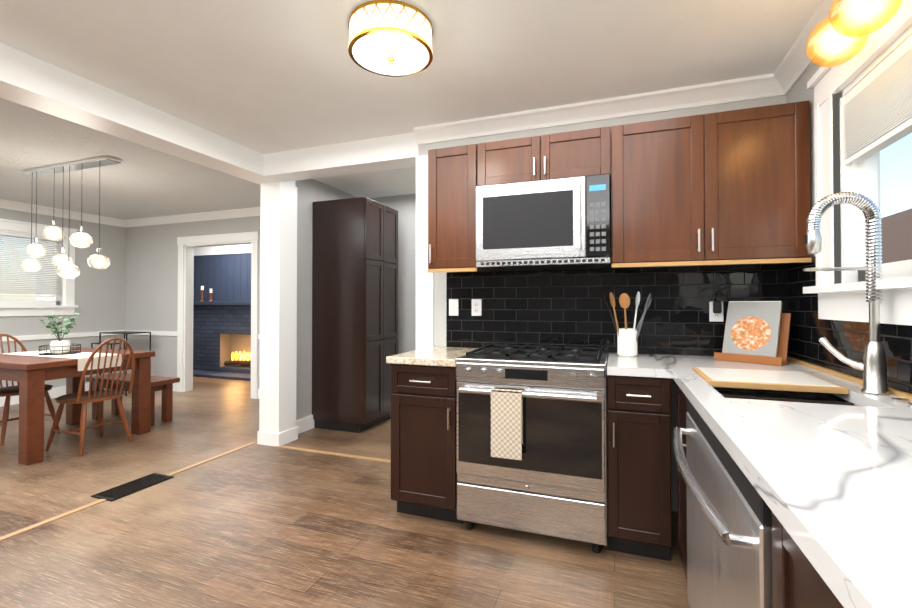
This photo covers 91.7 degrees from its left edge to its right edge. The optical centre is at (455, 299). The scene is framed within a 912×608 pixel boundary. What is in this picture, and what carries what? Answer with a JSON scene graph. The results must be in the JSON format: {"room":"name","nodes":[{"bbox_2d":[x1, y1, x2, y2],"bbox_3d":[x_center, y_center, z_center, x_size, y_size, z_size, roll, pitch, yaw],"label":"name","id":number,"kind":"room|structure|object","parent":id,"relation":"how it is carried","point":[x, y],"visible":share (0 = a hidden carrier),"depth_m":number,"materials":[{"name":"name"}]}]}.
{"room":"dining room and kitchen","nodes":[
{"label":"dining room and kitchen","id":0,"kind":"room"},
{"bbox_2d":[0,208,124,387],"bbox_3d":[-6.166,0.023,3.312,0.120,2.450,7.220,0,-1,20],"label":"wall","id":1,"kind":"structure","parent":0,"point":[100,297],"depth_m":6.12,"materials":[{"name":"grey paint"}]},
{"bbox_2d":[0,218,77,315],"bbox_3d":[-5.423,-0.377,5.265,0.182,1.155,1.530,0,-1,20],"label":"window","id":2,"kind":"structure","parent":1,"relation":"in","point":[64,304],"depth_m":5.69,"materials":[{"name":"white wood"}]},
{"bbox_2d":[0,231,61,296],"bbox_3d":[-5.419,-0.421,5.264,0.042,0.773,1.240,0,-1,20],"label":"window blind","id":3,"kind":"object","parent":2,"relation":"attached to","point":[21,279],"visible":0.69,"depth_m":5.51,"materials":[{"name":"white fabric"}]},
{"bbox_2d":[0,330,123,406],"bbox_3d":[-6.121,0.832,3.222,0.020,0.830,7.100,0,-1,20],"label":"baseboard","id":4,"kind":"structure","parent":1,"relation":"attached to","point":[56,392],"depth_m":5.72,"materials":[{"name":"white paint"}]},
{"bbox_2d":[0,199,123,226],"bbox_3d":[-6.092,-1.155,3.235,0.080,0.095,7.100,0,-1,20],"label":"crown molding","id":5,"kind":"structure","parent":1,"relation":"attached to","point":[6,204],"depth_m":5.75,"materials":[{"name":"white"}]},
{"bbox_2d":[193,244,250,301],"bbox_3d":[-3.504,0.075,7.812,6.300,2.450,0.140,0,-1,20],"label":"wall","id":6,"kind":"structure","parent":0,"point":[223,273],"depth_m":8.02,"materials":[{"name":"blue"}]},
{"bbox_2d":[36,194,415,388],"bbox_3d":[-3.297,0.055,6.044,7.900,2.450,0.120,0,-1,20],"label":"wall","id":7,"kind":"structure","parent":0,"point":[151,277],"depth_m":6.26,"materials":[{"name":"grey paint"}]},
{"bbox_2d":[124,330,176,390],"bbox_3d":[-4.387,0.869,6.358,1.070,0.830,0.020,0,-1,20],"label":"baseboard","id":8,"kind":"structure","parent":7,"relation":"attached to","point":[161,333],"depth_m":6.27,"materials":[{"name":"white paint"}]},
{"bbox_2d":[124,207,259,227],"bbox_3d":[-3.040,-1.125,5.858,3.840,0.095,0.080,0,-1,20],"label":"crown molding","id":9,"kind":"structure","parent":7,"relation":"attached to","point":[254,211],"depth_m":6.05,"materials":[{"name":"white"}]},
{"bbox_2d":[177,231,258,398],"bbox_3d":[-3.193,0.204,5.992,1.430,2.150,0.153,0,-1,20],"label":"door frame","id":10,"kind":"structure","parent":7,"relation":"attached to","point":[187,245],"depth_m":6.14,"materials":[{"name":"white"}]},
{"bbox_2d":[295,179,357,419],"bbox_3d":[-1.388,0.038,4.593,0.120,2.450,1.300,0,-1,20],"label":"wall","id":11,"kind":"structure","parent":0,"point":[310,192],"depth_m":4.22,"materials":[{"name":"grey paint"}]},
{"bbox_2d":[296,415,313,433],"bbox_3d":[-1.315,1.198,4.580,0.018,0.130,1.210,0,-1,20],"label":"baseboard","id":12,"kind":"structure","parent":11,"relation":"attached to","point":[304,424],"depth_m":4.22,"materials":[{"name":"white"}]},
{"bbox_2d":[0,377,689,607],"bbox_3d":[-3.097,1.275,3.073,10.100,0.060,9.100,0,-1,20],"label":"floor","id":13,"kind":"structure","parent":0,"point":[255,525],"depth_m":2.30,"materials":[{"name":"brown wood"}]},
{"bbox_2d":[0,334,59,445],"bbox_3d":[-4.047,0.790,4.074,0.536,0.939,0.470,0,-1,20],"label":"chair","id":14,"kind":"object","parent":13,"relation":"on","point":[9,391],"visible":0.58,"depth_m":4.04,"materials":[{"name":"brown wood"}]},
{"bbox_2d":[0,347,154,464],"bbox_3d":[-3.562,0.873,3.949,1.130,0.765,0.980,0,-1,20],"label":"dining table","id":15,"kind":"object","parent":13,"relation":"on","point":[31,375],"visible":0.79,"depth_m":3.51,"materials":[{"name":"brown wood"}]},
{"bbox_2d":[4,350,121,370],"bbox_3d":[-3.518,0.538,3.948,1.055,0.104,0.340,0,-1,20],"label":"table runner","id":16,"kind":"object","parent":15,"relation":"on","point":[82,357],"visible":0.82,"depth_m":3.83,"materials":[{"name":"beige fabric"}]},
{"bbox_2d":[38,313,80,354],"bbox_3d":[-3.537,0.302,3.952,0.286,0.364,0.296,0,-1,20],"label":"potted plant","id":17,"kind":"object","parent":16,"relation":"on","point":[59,346],"visible":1,"depth_m":3.93,"materials":[{"name":"green plant"}]},
{"bbox_2d":[45,337,134,455],"bbox_3d":[-3.084,0.787,3.776,0.536,0.939,0.470,0,-1,20],"label":"chair","id":18,"kind":"object","parent":13,"relation":"on","point":[98,397],"visible":1,"depth_m":3.69,"materials":[{"name":"brown wood"}]},
{"bbox_2d":[91,341,119,390],"bbox_3d":[-4.636,0.928,5.862,0.400,0.700,0.120,0,-1,20],"label":"metal side table","id":19,"kind":"object","parent":13,"relation":"on","point":[100,342],"depth_m":5.86,"materials":[{"name":"black metal"}]},
{"bbox_2d":[99,331,150,395],"bbox_3d":[-4.553,0.865,6.093,0.540,0.830,0.330,0,-1,20],"label":"metal side table","id":20,"kind":"object","parent":13,"relation":"on","point":[124,333],"depth_m":6.02,"materials":[{"name":"black metal"}]},
{"bbox_2d":[85,373,179,425],"bbox_3d":[-3.394,1.041,4.642,0.970,0.445,0.320,0,-1,20],"label":"bench","id":21,"kind":"object","parent":13,"relation":"on","point":[163,384],"visible":0.67,"depth_m":4.58,"materials":[{"name":"brown wood"}]},
{"bbox_2d":[91,473,173,501],"bbox_3d":[-2.134,1.238,2.941,0.200,0.011,0.410,0,-1,20],"label":"floor vent","id":22,"kind":"object","parent":13,"relation":"in","point":[128,488],"visible":1,"depth_m":2.91,"materials":[{"name":"black metal"}]},
{"bbox_2d":[0,442,390,540],"bbox_3d":[-1.890,1.218,0.968,1.790,0.006,5.570,0,-1,20],"label":"threshold strip","id":23,"kind":"object","parent":13,"relation":"on","point":[20,531],"depth_m":3.29,"materials":[{"name":"brown wood"}]},
{"bbox_2d":[193,302,250,380],"bbox_3d":[-3.704,0.667,7.504,2.430,1.260,0.598,0,-1,20],"label":"brick fireplace","id":24,"kind":"object","parent":13,"relation":"on","point":[221,340],"visible":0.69,"depth_m":7.75,"materials":[{"name":"blue brick"}]},
{"bbox_2d":[200,286,203,301],"bbox_3d":[-4.521,-0.100,7.886,0.068,0.280,0.068,0,-1,5],"label":"candle holder","id":25,"kind":"object","parent":24,"relation":"on","point":[202,287],"depth_m":7.87,"materials":[{"name":"brown wood"}]},
{"bbox_2d":[209,289,212,301],"bbox_3d":[-4.323,-0.076,7.814,0.068,0.230,0.068,0,-1,5],"label":"candle holder","id":26,"kind":"object","parent":24,"relation":"on","point":[210,292],"depth_m":7.80,"materials":[{"name":"brown wood"}]},
{"bbox_2d":[257,155,433,445],"bbox_3d":[-0.898,0.116,3.598,1.752,2.270,0.262,0,-1,26],"label":"post","id":27,"kind":"object","parent":13,"relation":"on","point":[278,308],"visible":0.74,"depth_m":3.82,"materials":[{"name":"white paint"}]},
{"bbox_2d":[312,197,397,432],"bbox_3d":[-1.015,0.152,4.546,0.608,2.220,0.650,0,-1,20],"label":"pantry cabinet","id":28,"kind":"object","parent":13,"relation":"on","point":[354,293],"visible":0.96,"depth_m":4.27,"materials":[{"name":"brown wood"}]},
{"bbox_2d":[391,364,462,523],"bbox_3d":[-0.082,0.804,2.722,0.400,0.875,0.682,0,-1,20],"label":"base cabinet","id":29,"kind":"object","parent":13,"relation":"on","point":[424,481],"visible":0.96,"depth_m":2.44,"materials":[{"name":"brown wood"}]},
{"bbox_2d":[386,346,477,366],"bbox_3d":[-0.087,0.346,2.741,0.420,0.039,0.658,0,-1,20],"label":"countertop","id":30,"kind":"structure","parent":29,"relation":"on","point":[438,356],"depth_m":2.51,"materials":[{"name":"stone"}]},
{"bbox_2d":[456,344,607,552],"bbox_3d":[0.454,0.763,2.494,0.754,0.952,0.723,0,-1,20],"label":"range","id":31,"kind":"object","parent":13,"relation":"on","point":[531,440],"visible":1,"depth_m":2.19,"materials":[{"name":"silver metal"}]},
{"bbox_2d":[607,375,670,560],"bbox_3d":[0.954,0.799,2.345,0.276,0.875,0.682,0,-1,20],"label":"base cabinet","id":32,"kind":"object","parent":13,"relation":"on","point":[639,460],"visible":1,"depth_m":2.06,"materials":[{"name":"brown wood"}]},
{"bbox_2d":[673,398,771,607],"bbox_3d":[0.712,0.788,1.222,0.171,0.871,0.916,0,-1,20],"label":"dishwasher","id":33,"kind":"object","parent":13,"relation":"on","point":[729,538],"visible":0.69,"depth_m":1.07,"materials":[{"name":"silver metal"}]},
{"bbox_2d":[677,385,813,571],"bbox_3d":[1.227,0.792,1.730,0.609,0.876,0.377,0,-1,20],"label":"base cabinet","id":34,"kind":"object","parent":13,"relation":"on","point":[681,500],"depth_m":1.96,"materials":[{"name":"brown wood"}]},
{"bbox_2d":[681,389,858,579],"bbox_3d":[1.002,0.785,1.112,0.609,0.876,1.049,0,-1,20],"label":"base cabinet","id":35,"kind":"object","parent":13,"relation":"on","point":[756,394],"depth_m":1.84,"materials":[{"name":"brown wood"}]},
{"bbox_2d":[772,512,843,607],"bbox_3d":[0.753,0.777,0.428,0.609,0.876,0.534,0,-1,20],"label":"base cabinet","id":36,"kind":"object","parent":13,"relation":"on","point":[798,581],"depth_m":0.70,"materials":[{"name":"brown wood"}]},
{"bbox_2d":[607,353,911,607],"bbox_3d":[0.461,0.315,0.073,0.910,0.039,5.279,0,-1,20],"label":"countertop","id":37,"kind":"structure","parent":36,"relation":"on","point":[831,484],"depth_m":0.81,"materials":[{"name":"stone"}]},
{"bbox_2d":[604,291,651,356],"bbox_3d":[0.985,0.138,2.536,0.258,0.370,0.179,0,-1,20],"label":"utensil crock","id":38,"kind":"object","parent":37,"relation":"on","point":[627,338],"visible":0.98,"depth_m":2.50,"materials":[{"name":"white ceramic"}]},
{"bbox_2d":[714,301,790,365],"bbox_3d":[1.530,0.165,2.287,0.167,0.312,0.300,1,-1,-38],"label":"cookbook stand","id":39,"kind":"object","parent":37,"relation":"on","point":[756,332],"visible":1,"depth_m":2.25,"materials":[{"name":"brown wood"}]},
{"bbox_2d":[692,367,848,393],"bbox_3d":[1.216,0.317,1.776,0.424,0.024,0.396,0,-1,20],"label":"cutting board","id":40,"kind":"object","parent":37,"relation":"on","point":[796,381],"visible":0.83,"depth_m":1.66,"materials":[{"name":"brown wood"}]},
{"bbox_2d":[803,192,889,394],"bbox_3d":[1.338,-0.026,1.559,0.230,0.676,0.196,0,-1,20],"label":"spring faucet","id":41,"kind":"object","parent":37,"relation":"on","point":[873,366],"visible":0.98,"depth_m":1.47,"materials":[{"name":"silver metal"}]},
{"bbox_2d":[787,357,911,400],"bbox_3d":[0.877,0.286,-0.088,0.020,0.014,5.260,0,-1,20],"label":"trim strip","id":42,"kind":"object","parent":37,"relation":"on","point":[901,394],"visible":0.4,"depth_m":1.76,"materials":[{"name":"brown wood"}]},
{"bbox_2d":[898,398,911,406],"bbox_3d":[1.324,0.305,1.271,0.039,0.006,0.040,0,-1,20],"label":"cap","id":43,"kind":"object","parent":37,"relation":"on","point":[902,400],"depth_m":1.33,"materials":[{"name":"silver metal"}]},
{"bbox_2d":[0,0,822,219],"bbox_3d":[-3.097,-1.234,3.102,10.100,0.060,9.100,0,-1,20],"label":"ceiling","id":44,"kind":"structure","parent":0,"point":[266,76],"depth_m":2.34,"materials":[{"name":"white paint"}]},
{"bbox_2d":[20,156,120,278],"bbox_3d":[-3.454,-0.686,3.939,1.208,1.015,0.216,0,-1,20],"label":"dining pendant light","id":45,"kind":"object","parent":44,"relation":"hanging from","point":[75,165],"visible":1,"depth_m":3.91,"materials":[{"name":"white glass"}]},
{"bbox_2d":[0,42,417,185],"bbox_3d":[-1.910,-1.138,1.056,1.630,0.180,5.870,0,-1,20],"label":"ceiling beam","id":46,"kind":"structure","parent":44,"relation":"attached to","point":[28,80],"depth_m":2.94,"materials":[{"name":"white paint"}]},
{"bbox_2d":[348,0,432,76],"bbox_3d":[-0.290,-1.135,1.982,0.374,0.164,0.374,0,-1,20],"label":"flush ceiling light","id":47,"kind":"object","parent":44,"relation":"attached to","point":[391,38],"visible":1,"depth_m":1.88,"materials":[{"name":"white glass"}]},
{"bbox_2d":[418,95,785,511],"bbox_3d":[0.859,0.018,2.859,2.330,2.450,0.200,0,-1,20],"label":"wall","id":48,"kind":"structure","parent":0,"point":[439,308],"depth_m":2.75,"materials":[{"name":"white paint"}]},
{"bbox_2d":[428,144,488,272],"bbox_3d":[0.030,-0.563,2.869,0.320,0.748,0.339,0,-1,20],"label":"upper cabinet","id":49,"kind":"object","parent":48,"relation":"attached to","point":[453,172],"depth_m":2.72,"materials":[{"name":"brown wood"}]},
{"bbox_2d":[476,126,611,185],"bbox_3d":[0.539,-0.807,2.687,0.760,0.265,0.339,0,-1,20],"label":"upper cabinet","id":50,"kind":"object","parent":48,"relation":"attached to","point":[587,152],"depth_m":2.51,"materials":[{"name":"brown wood"}]},
{"bbox_2d":[476,174,610,270],"bbox_3d":[0.526,-0.430,2.645,0.750,0.476,0.418,0,-1,20],"label":"microwave","id":51,"kind":"object","parent":50,"relation":"attached to","point":[558,224],"visible":1,"depth_m":2.48,"materials":[{"name":"silver metal"}]},
{"bbox_2d":[414,74,771,144],"bbox_3d":[0.712,-1.161,2.777,2.120,0.095,0.080,0,-1,20],"label":"crown molding","id":52,"kind":"structure","parent":48,"relation":"attached to","point":[754,87],"depth_m":2.70,"materials":[{"name":"white"}]},
{"bbox_2d":[446,264,781,355],"bbox_3d":[0.865,0.068,2.745,1.980,0.517,0.008,0,-1,20],"label":"tile backsplash","id":53,"kind":"structure","parent":48,"relation":"attached to","point":[566,307],"depth_m":2.73,"materials":[{"name":"black tile"}]},
{"bbox_2d":[449,299,458,315],"bbox_3d":[-0.016,0.055,3.057,0.070,0.114,0.009,0,-1,20],"label":"light switch","id":54,"kind":"object","parent":53,"relation":"attached to","point":[453,303],"depth_m":3.05,"materials":[{"name":"white plastic"}]},
{"bbox_2d":[472,299,481,315],"bbox_3d":[0.139,0.054,3.000,0.070,0.114,0.008,0,-1,20],"label":"electrical outlet plate","id":55,"kind":"object","parent":53,"relation":"attached to","point":[476,303],"depth_m":3.00,"materials":[{"name":"white plastic"}]},
{"bbox_2d":[709,290,725,321],"bbox_3d":[1.476,0.035,2.496,0.079,0.181,0.040,0,-1,20],"label":"electrical outlet plate","id":56,"kind":"object","parent":53,"relation":"attached to","point":[716,311],"depth_m":2.50,"materials":[{"name":"white plastic"}]},
{"bbox_2d":[610,100,811,267],"bbox_3d":[1.316,-0.569,2.401,0.890,0.748,0.339,0,-1,20],"label":"upper cabinet","id":57,"kind":"object","parent":48,"relation":"attached to","point":[731,187],"depth_m":2.23,"materials":[{"name":"brown wood"}]},
{"bbox_2d":[786,9,856,402],"bbox_3d":[0.957,-0.017,-0.098,0.120,2.450,5.690,0,-1,20],"label":"wall","id":58,"kind":"structure","parent":0,"point":[799,91],"depth_m":2.11,"materials":[{"name":"white paint"}]},
{"bbox_2d":[768,0,856,96],"bbox_3d":[0.829,-1.195,-0.144,0.080,0.095,5.490,0,-1,20],"label":"crown molding","id":59,"kind":"structure","parent":58,"relation":"attached to","point":[789,72],"depth_m":2.06,"materials":[{"name":"white"}]},
{"bbox_2d":[782,257,911,393],"bbox_3d":[0.896,0.035,-0.076,0.009,0.517,5.290,0,-1,20],"label":"tile backsplash","id":60,"kind":"structure","parent":58,"relation":"attached to","point":[850,338],"depth_m":1.92,"materials":[{"name":"black tile"}]},
{"bbox_2d":[806,0,902,66],"bbox_3d":[1.324,-0.988,1.408,0.213,0.273,0.630,0,-1,20],"label":"vanity light","id":61,"kind":"object","parent":58,"relation":"attached to","point":[837,12],"visible":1,"depth_m":1.57,"materials":[{"name":"yellow glass"}]},
{"bbox_2d":[803,0,911,325],"bbox_3d":[1.392,-0.464,1.207,0.194,1.085,1.700,0,-1,20],"label":"window","id":62,"kind":"structure","parent":58,"relation":"in","point":[842,295],"depth_m":1.78,"materials":[{"name":"white wood"}]},
{"bbox_2d":[844,35,911,273],"bbox_3d":[1.393,-0.472,1.207,0.046,0.734,1.270,0,-1,20],"label":"window blind","id":63,"kind":"object","parent":62,"relation":"attached to","point":[878,106],"visible":1,"depth_m":1.57,"materials":[{"name":"white fabric"}]},
{"label":"outside","id":64,"kind":"structure","parent":0,"visible":0},
{"bbox_3d":[35.545,4.355,8.168,58.800,0.100,80.000,0,-1,20],"label":"ground","id":65,"kind":"structure","parent":64,"visible":0},
{"bbox_2d":[881,208,911,263],"bbox_3d":[12.423,0.822,10.504,8.620,7.020,10.320,0,-1,20],"label":"house","id":66,"kind":"structure","parent":65,"relation":"on","point":[896,235],"depth_m":9.48,"materials":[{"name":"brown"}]}
]}

